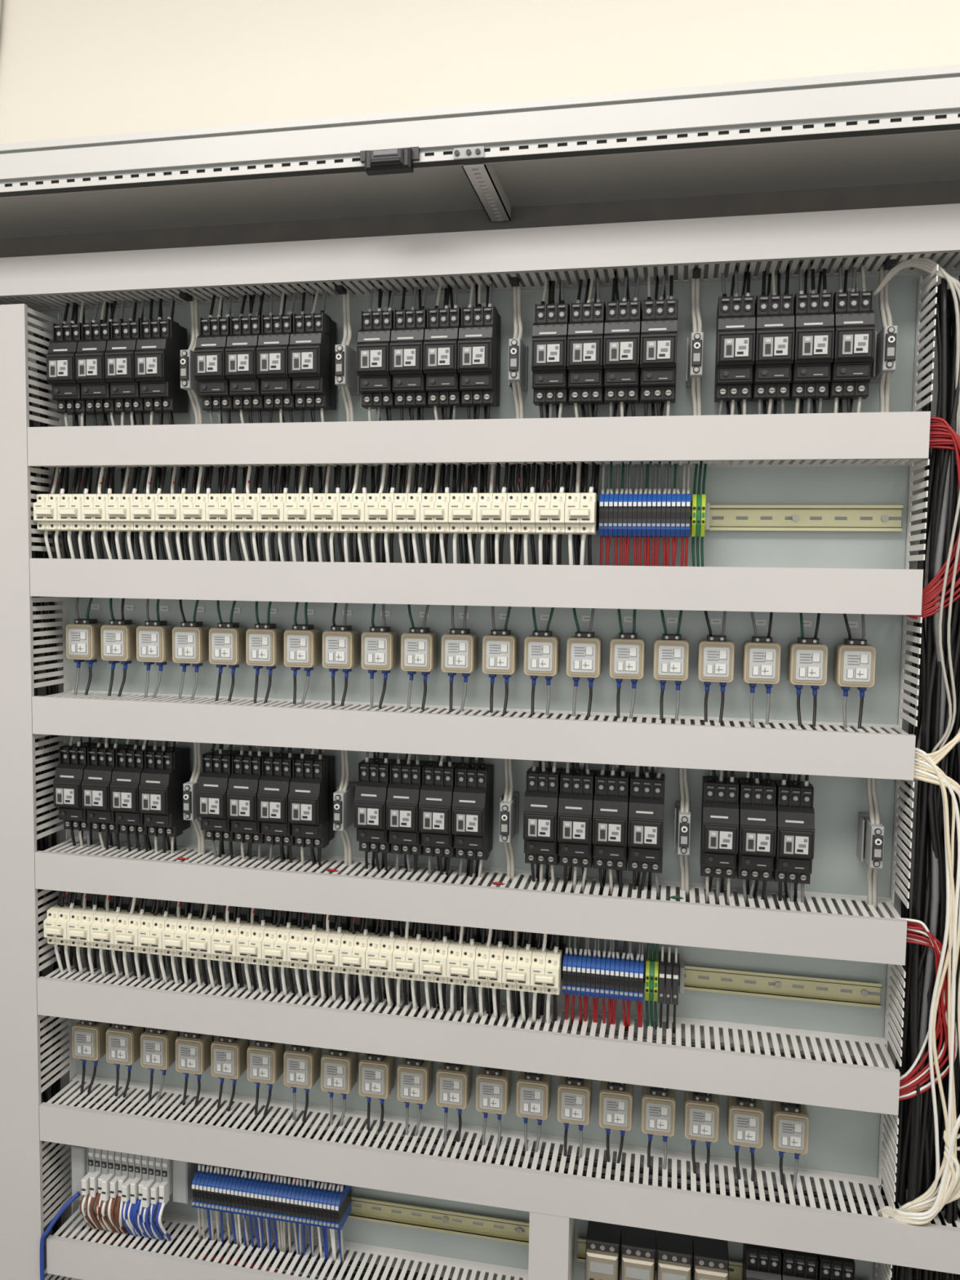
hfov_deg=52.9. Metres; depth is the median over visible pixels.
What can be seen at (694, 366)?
terminal
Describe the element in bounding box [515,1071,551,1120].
module
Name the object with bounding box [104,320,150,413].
contactor
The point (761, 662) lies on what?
module
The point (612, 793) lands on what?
contactor
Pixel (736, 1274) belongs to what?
rail
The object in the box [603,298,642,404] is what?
contactor
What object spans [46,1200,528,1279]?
duct
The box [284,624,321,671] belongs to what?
module
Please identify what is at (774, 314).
contactor
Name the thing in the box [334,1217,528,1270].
mounting plate
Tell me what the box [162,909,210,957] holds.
miniature circuit breaker
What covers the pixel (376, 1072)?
module
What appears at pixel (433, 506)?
miniature circuit breaker
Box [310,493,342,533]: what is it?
miniature circuit breaker
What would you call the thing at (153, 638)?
module
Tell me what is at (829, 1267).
contactor
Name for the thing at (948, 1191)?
bundle
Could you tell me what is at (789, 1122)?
module
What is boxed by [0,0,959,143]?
wall
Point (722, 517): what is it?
rail
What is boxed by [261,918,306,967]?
miniature circuit breaker
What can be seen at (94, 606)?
wires
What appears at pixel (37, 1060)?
duct
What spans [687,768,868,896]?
mounting plate
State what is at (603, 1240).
power relay
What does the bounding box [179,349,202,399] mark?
terminal
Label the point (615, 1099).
module
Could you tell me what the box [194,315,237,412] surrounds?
contactor
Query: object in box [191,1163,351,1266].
bank
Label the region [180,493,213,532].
miniature circuit breaker
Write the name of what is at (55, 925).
miniature circuit breaker
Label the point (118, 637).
module
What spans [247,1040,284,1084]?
module
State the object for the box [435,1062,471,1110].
module
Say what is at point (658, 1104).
module
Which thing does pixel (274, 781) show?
contactor
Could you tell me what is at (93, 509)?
miniature circuit breaker
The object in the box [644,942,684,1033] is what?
block
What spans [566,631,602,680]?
module
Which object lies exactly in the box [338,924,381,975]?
miniature circuit breaker
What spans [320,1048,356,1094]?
module
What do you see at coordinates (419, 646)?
module
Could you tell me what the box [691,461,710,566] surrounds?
block
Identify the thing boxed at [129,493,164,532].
miniature circuit breaker
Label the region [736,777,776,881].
contactor
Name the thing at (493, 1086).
module
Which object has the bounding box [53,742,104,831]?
contactor
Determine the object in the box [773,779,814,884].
contactor
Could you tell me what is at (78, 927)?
miniature circuit breaker
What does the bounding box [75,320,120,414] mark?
contactor
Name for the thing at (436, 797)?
contactor
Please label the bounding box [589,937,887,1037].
mounting plate
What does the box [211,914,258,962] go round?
miniature circuit breaker
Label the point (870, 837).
terminal
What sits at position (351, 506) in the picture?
miniature circuit breaker
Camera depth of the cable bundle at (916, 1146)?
1.20 m
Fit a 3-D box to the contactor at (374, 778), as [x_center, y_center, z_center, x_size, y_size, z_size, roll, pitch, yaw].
[-0.145,0.233,1.362,0.044,0.126,0.085,2,4,11]
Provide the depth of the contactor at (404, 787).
1.32 m
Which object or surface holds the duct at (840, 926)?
attached to the mounting plate at (843, 1140)
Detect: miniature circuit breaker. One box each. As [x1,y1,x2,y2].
[33,493,67,531]
[43,899,92,946]
[57,493,89,531]
[66,901,118,947]
[80,493,112,531]
[90,903,138,950]
[105,493,136,531]
[114,906,163,952]
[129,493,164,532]
[137,907,184,955]
[155,493,189,532]
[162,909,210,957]
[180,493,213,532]
[186,911,233,959]
[205,493,236,532]
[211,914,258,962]
[231,493,262,532]
[235,916,282,964]
[257,493,291,533]
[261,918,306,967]
[284,493,317,533]
[287,920,331,970]
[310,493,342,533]
[312,922,356,973]
[337,493,368,533]
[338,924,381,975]
[364,493,395,533]
[365,927,404,977]
[391,929,431,981]
[392,493,426,533]
[418,931,458,983]
[420,493,453,533]
[446,933,481,986]
[448,493,479,533]
[474,936,508,989]
[476,493,507,533]
[502,938,537,991]
[506,493,536,533]
[530,941,565,995]
[534,493,566,534]
[564,493,599,534]
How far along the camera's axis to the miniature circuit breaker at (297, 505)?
1.31 m
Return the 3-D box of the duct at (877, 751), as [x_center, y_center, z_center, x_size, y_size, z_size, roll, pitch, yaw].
[-0.053,0.123,1.330,1.200,0.055,0.096,2,4,11]
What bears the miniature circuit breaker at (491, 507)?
attached to the rail at (722, 517)
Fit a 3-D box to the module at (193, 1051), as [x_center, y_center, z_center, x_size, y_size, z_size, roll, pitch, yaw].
[-0.432,0.622,1.465,0.046,0.065,0.046,2,4,11]
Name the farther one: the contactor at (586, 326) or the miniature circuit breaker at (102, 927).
the miniature circuit breaker at (102, 927)
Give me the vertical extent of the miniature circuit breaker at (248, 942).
0.053 m
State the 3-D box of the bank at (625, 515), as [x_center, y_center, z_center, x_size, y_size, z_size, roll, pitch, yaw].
[0.216,-0.161,1.264,0.116,0.150,0.057,2,4,11]
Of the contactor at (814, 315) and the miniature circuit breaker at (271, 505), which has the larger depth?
the miniature circuit breaker at (271, 505)
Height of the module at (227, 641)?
0.065 m
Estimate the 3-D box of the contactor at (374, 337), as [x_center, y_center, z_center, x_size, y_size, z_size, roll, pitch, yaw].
[-0.136,-0.381,1.319,0.044,0.126,0.085,2,4,11]
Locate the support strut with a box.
[453,146,511,222]
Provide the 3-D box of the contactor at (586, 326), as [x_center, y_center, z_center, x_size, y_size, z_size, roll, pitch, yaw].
[0.141,-0.373,1.264,0.044,0.126,0.085,2,4,11]
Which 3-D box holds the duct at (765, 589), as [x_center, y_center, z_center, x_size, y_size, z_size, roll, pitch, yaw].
[-0.050,-0.077,1.317,1.200,0.055,0.096,2,4,11]
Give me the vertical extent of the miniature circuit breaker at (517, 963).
0.053 m
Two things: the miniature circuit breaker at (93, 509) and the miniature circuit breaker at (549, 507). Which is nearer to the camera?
the miniature circuit breaker at (549, 507)
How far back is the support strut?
1.21 m
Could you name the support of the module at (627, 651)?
attached to the mounting plate at (882, 632)
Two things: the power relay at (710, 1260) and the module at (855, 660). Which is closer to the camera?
the module at (855, 660)
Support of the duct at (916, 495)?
attached to the mounting plate at (837, 868)
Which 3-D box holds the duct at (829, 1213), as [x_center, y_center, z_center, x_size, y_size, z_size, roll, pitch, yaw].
[0.159,0.743,1.329,1.650,0.055,0.096,2,4,11]
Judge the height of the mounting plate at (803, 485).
0.132 m
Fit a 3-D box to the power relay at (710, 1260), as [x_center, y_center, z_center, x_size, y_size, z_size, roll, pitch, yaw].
[0.314,0.874,1.315,0.046,0.087,0.054,2,4,11]
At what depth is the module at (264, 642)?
1.38 m
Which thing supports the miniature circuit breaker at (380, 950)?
attached to the rail at (857, 993)
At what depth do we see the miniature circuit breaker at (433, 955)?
1.32 m
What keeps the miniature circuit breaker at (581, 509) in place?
attached to the rail at (722, 517)
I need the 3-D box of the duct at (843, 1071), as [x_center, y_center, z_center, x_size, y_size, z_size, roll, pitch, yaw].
[-0.059,0.543,1.360,1.200,0.055,0.096,2,4,11]
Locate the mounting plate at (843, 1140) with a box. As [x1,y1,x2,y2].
[76,1048,879,1177]
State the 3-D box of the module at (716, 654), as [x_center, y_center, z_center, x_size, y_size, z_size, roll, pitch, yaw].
[0.312,0.026,1.275,0.046,0.065,0.046,2,4,11]
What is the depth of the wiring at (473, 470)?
1.35 m
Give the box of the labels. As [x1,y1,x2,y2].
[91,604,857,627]
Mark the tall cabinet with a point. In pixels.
(883, 139)
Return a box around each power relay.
[585,1220,621,1279]
[620,1225,656,1279]
[656,1230,692,1279]
[692,1235,728,1279]
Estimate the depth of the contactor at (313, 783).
1.36 m
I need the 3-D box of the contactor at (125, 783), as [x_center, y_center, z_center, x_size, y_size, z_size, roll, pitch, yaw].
[-0.509,0.223,1.435,0.044,0.126,0.085,2,4,11]
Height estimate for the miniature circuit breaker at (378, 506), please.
0.053 m
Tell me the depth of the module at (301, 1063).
1.41 m
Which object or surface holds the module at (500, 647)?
attached to the mounting plate at (882, 632)
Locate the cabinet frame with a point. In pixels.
(713, 245)
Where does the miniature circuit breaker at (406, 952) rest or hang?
attached to the rail at (857, 993)
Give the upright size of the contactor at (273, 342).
0.126 m
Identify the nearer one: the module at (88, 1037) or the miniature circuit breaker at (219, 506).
the miniature circuit breaker at (219, 506)
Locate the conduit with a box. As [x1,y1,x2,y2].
[0,0,1,22]
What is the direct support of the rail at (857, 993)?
attached to the mounting plate at (702, 1005)
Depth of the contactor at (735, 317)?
1.20 m
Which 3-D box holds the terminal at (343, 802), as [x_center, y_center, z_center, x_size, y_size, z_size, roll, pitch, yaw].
[-0.195,0.239,1.379,0.021,0.059,0.072,2,4,11]
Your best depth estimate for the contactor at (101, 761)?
1.42 m
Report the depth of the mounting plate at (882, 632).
1.35 m
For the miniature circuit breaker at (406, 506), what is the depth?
1.28 m
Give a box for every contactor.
[46,322,93,415]
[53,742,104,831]
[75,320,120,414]
[81,743,133,833]
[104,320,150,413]
[110,745,160,835]
[134,318,187,413]
[138,746,191,837]
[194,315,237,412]
[196,749,245,841]
[225,315,269,411]
[226,751,275,844]
[256,313,299,411]
[257,752,305,846]
[288,311,337,410]
[288,754,335,848]
[353,757,396,853]
[355,309,397,408]
[386,759,429,855]
[389,307,431,408]
[418,761,461,857]
[423,306,463,408]
[451,763,493,860]
[457,305,501,407]
[523,766,563,866]
[531,302,569,405]
[557,768,596,868]
[567,300,605,404]
[592,770,630,871]
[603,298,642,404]
[627,772,664,873]
[640,297,678,404]
[699,776,738,879]
[714,294,755,402]
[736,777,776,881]
[742,1243,781,1279]
[751,293,794,401]
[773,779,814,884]
[780,1248,817,1279]
[788,291,834,400]
[817,1253,855,1279]
[826,289,875,399]
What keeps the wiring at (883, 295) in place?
attached to the mounting plate at (882, 632)
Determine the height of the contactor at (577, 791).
0.126 m
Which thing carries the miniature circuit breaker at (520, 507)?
attached to the rail at (722, 517)
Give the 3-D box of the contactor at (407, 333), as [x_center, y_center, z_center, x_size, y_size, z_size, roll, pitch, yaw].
[-0.091,-0.380,1.310,0.044,0.126,0.085,2,4,11]
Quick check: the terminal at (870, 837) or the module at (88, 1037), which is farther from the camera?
the module at (88, 1037)
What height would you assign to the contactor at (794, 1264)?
0.126 m
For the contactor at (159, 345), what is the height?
0.126 m
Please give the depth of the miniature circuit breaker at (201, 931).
1.38 m
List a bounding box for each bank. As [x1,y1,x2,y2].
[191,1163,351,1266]
[561,935,644,1031]
[598,461,690,566]
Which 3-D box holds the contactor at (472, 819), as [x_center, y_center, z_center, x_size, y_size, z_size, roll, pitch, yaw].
[-0.009,0.237,1.334,0.044,0.126,0.085,2,4,11]
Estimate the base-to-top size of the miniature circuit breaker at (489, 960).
0.053 m
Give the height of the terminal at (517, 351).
0.059 m
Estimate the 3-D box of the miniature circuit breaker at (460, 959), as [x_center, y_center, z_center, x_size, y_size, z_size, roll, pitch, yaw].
[-0.020,0.443,1.339,0.038,0.053,0.083,2,4,11]
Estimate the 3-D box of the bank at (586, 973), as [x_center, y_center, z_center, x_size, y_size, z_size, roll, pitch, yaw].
[0.169,0.455,1.315,0.108,0.155,0.057,2,4,11]
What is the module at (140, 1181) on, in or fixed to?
attached to the rail at (512, 1231)
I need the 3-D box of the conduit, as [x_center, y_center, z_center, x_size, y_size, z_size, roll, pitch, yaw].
[-0.948,-1.091,1.827,0.143,0.901,0.020,2,4,11]
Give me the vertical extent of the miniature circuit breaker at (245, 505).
0.053 m
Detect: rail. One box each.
[347,1195,528,1245]
[577,1237,857,1279]
[598,505,902,531]
[644,961,881,1008]
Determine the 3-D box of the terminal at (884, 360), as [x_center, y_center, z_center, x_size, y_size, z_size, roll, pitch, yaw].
[0.501,-0.356,1.199,0.021,0.059,0.072,2,4,11]
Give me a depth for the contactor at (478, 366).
1.27 m
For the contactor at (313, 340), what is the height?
0.126 m
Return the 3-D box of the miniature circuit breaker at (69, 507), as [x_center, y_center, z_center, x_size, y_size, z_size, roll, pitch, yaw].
[-0.579,-0.185,1.410,0.038,0.053,0.083,2,4,11]
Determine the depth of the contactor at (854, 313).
1.17 m
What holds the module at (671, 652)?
attached to the mounting plate at (882, 632)
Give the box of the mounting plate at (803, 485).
[591,466,909,568]
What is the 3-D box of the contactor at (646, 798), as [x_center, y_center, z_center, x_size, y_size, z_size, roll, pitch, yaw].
[0.222,0.244,1.288,0.044,0.126,0.085,2,4,11]
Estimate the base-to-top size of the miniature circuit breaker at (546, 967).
0.053 m
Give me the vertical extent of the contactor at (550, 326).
0.126 m
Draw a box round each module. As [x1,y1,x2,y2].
[40,1145,198,1279]
[66,618,103,662]
[71,1019,111,1062]
[100,619,138,664]
[106,1023,145,1066]
[136,620,173,665]
[140,1027,178,1071]
[172,621,209,666]
[175,1031,213,1075]
[208,622,246,667]
[210,1035,248,1079]
[245,622,284,669]
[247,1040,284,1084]
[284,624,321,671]
[284,1044,319,1089]
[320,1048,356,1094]
[322,625,359,671]
[358,1053,395,1099]
[361,626,398,673]
[396,1057,432,1105]
[400,626,437,675]
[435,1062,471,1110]
[440,628,477,676]
[475,1066,511,1115]
[482,629,518,678]
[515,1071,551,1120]
[524,630,559,679]
[556,1075,591,1126]
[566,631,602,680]
[598,1080,633,1131]
[608,632,644,682]
[640,1085,675,1137]
[653,633,688,684]
[684,1090,719,1142]
[697,635,734,685]
[726,1095,764,1149]
[742,635,781,687]
[770,1101,809,1155]
[786,637,827,688]
[833,638,875,690]
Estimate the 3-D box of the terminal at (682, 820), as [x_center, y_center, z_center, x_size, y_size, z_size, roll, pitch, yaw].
[0.270,0.252,1.286,0.021,0.059,0.072,2,4,11]
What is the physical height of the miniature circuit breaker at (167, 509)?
0.053 m
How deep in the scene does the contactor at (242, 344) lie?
1.33 m
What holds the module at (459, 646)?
attached to the mounting plate at (882, 632)
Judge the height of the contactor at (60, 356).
0.126 m
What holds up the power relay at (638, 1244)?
attached to the rail at (736, 1274)
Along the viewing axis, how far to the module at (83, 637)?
1.44 m
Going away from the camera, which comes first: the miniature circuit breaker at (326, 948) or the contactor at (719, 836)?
the contactor at (719, 836)
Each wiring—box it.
[44,462,599,1027]
[62,257,895,911]
[73,597,865,1195]
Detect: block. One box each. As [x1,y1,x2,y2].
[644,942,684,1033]
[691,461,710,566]
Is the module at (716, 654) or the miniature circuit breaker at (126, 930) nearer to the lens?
the module at (716, 654)
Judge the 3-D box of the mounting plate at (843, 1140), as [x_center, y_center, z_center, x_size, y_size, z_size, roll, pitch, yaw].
[-0.052,0.664,1.416,1.201,0.091,0.005,2,4,11]
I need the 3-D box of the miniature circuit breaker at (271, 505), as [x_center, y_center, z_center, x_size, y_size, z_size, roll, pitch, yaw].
[-0.279,-0.177,1.350,0.038,0.053,0.083,2,4,11]
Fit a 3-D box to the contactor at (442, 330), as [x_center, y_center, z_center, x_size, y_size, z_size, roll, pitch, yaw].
[-0.045,-0.379,1.301,0.044,0.126,0.085,2,4,11]
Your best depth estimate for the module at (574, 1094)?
1.33 m
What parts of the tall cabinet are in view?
door latch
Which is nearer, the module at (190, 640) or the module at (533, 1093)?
the module at (533, 1093)
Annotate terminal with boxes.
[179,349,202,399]
[182,781,199,820]
[333,781,356,831]
[334,344,361,395]
[499,791,519,842]
[508,338,528,391]
[673,800,690,855]
[685,332,703,387]
[856,811,884,868]
[868,325,897,383]
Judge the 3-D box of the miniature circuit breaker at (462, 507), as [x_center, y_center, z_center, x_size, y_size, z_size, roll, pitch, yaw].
[-0.016,-0.169,1.297,0.038,0.053,0.083,2,4,11]
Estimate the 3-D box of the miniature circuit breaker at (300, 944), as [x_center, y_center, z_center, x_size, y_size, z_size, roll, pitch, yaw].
[-0.245,0.437,1.384,0.038,0.053,0.083,2,4,11]
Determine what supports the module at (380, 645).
attached to the mounting plate at (882, 632)
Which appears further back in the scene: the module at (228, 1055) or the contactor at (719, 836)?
the module at (228, 1055)
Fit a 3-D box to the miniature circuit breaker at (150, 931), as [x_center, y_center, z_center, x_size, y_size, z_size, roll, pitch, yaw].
[-0.470,0.430,1.429,0.038,0.053,0.083,2,4,11]
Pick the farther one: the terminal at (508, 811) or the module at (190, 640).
the module at (190, 640)
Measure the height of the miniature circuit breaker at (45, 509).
0.053 m
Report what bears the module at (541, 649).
attached to the mounting plate at (882, 632)
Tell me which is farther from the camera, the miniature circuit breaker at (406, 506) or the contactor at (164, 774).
the contactor at (164, 774)
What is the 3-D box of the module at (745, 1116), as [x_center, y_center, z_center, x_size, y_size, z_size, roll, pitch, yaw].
[0.359,0.649,1.307,0.046,0.065,0.046,2,4,11]
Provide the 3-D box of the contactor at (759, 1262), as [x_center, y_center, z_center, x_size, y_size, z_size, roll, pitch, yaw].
[0.378,0.871,1.298,0.044,0.126,0.085,2,4,11]
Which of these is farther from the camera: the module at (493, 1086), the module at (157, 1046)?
the module at (157, 1046)
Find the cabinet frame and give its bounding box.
[0,203,959,313]
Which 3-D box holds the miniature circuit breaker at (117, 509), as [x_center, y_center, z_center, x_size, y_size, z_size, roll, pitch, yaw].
[-0.504,-0.183,1.395,0.038,0.053,0.083,2,4,11]
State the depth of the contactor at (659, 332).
1.22 m
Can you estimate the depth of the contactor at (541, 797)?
1.29 m
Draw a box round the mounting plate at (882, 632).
[69,596,902,724]
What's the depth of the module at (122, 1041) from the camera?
1.47 m
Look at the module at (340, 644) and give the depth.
1.36 m
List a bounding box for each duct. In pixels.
[0,303,79,1279]
[26,411,930,471]
[29,558,923,615]
[31,689,915,780]
[35,835,906,965]
[36,955,900,1115]
[39,1074,959,1274]
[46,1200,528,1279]
[528,1212,575,1279]
[872,264,959,1279]
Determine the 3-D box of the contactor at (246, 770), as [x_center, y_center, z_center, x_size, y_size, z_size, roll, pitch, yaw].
[-0.330,0.228,1.399,0.044,0.126,0.085,2,4,11]
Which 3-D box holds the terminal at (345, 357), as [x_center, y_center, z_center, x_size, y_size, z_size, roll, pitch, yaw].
[-0.186,-0.376,1.336,0.021,0.059,0.072,2,4,11]
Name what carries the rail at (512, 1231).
attached to the mounting plate at (354, 1230)
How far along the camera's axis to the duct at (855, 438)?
1.24 m
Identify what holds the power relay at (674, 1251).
attached to the rail at (736, 1274)
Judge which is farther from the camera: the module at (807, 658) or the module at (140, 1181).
the module at (140, 1181)
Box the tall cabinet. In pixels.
[0,64,959,257]
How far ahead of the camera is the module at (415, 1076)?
1.38 m
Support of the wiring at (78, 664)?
in the tall cabinet
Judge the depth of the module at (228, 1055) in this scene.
1.43 m
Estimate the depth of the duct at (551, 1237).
1.30 m
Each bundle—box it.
[873,257,959,1225]
[884,275,959,1279]

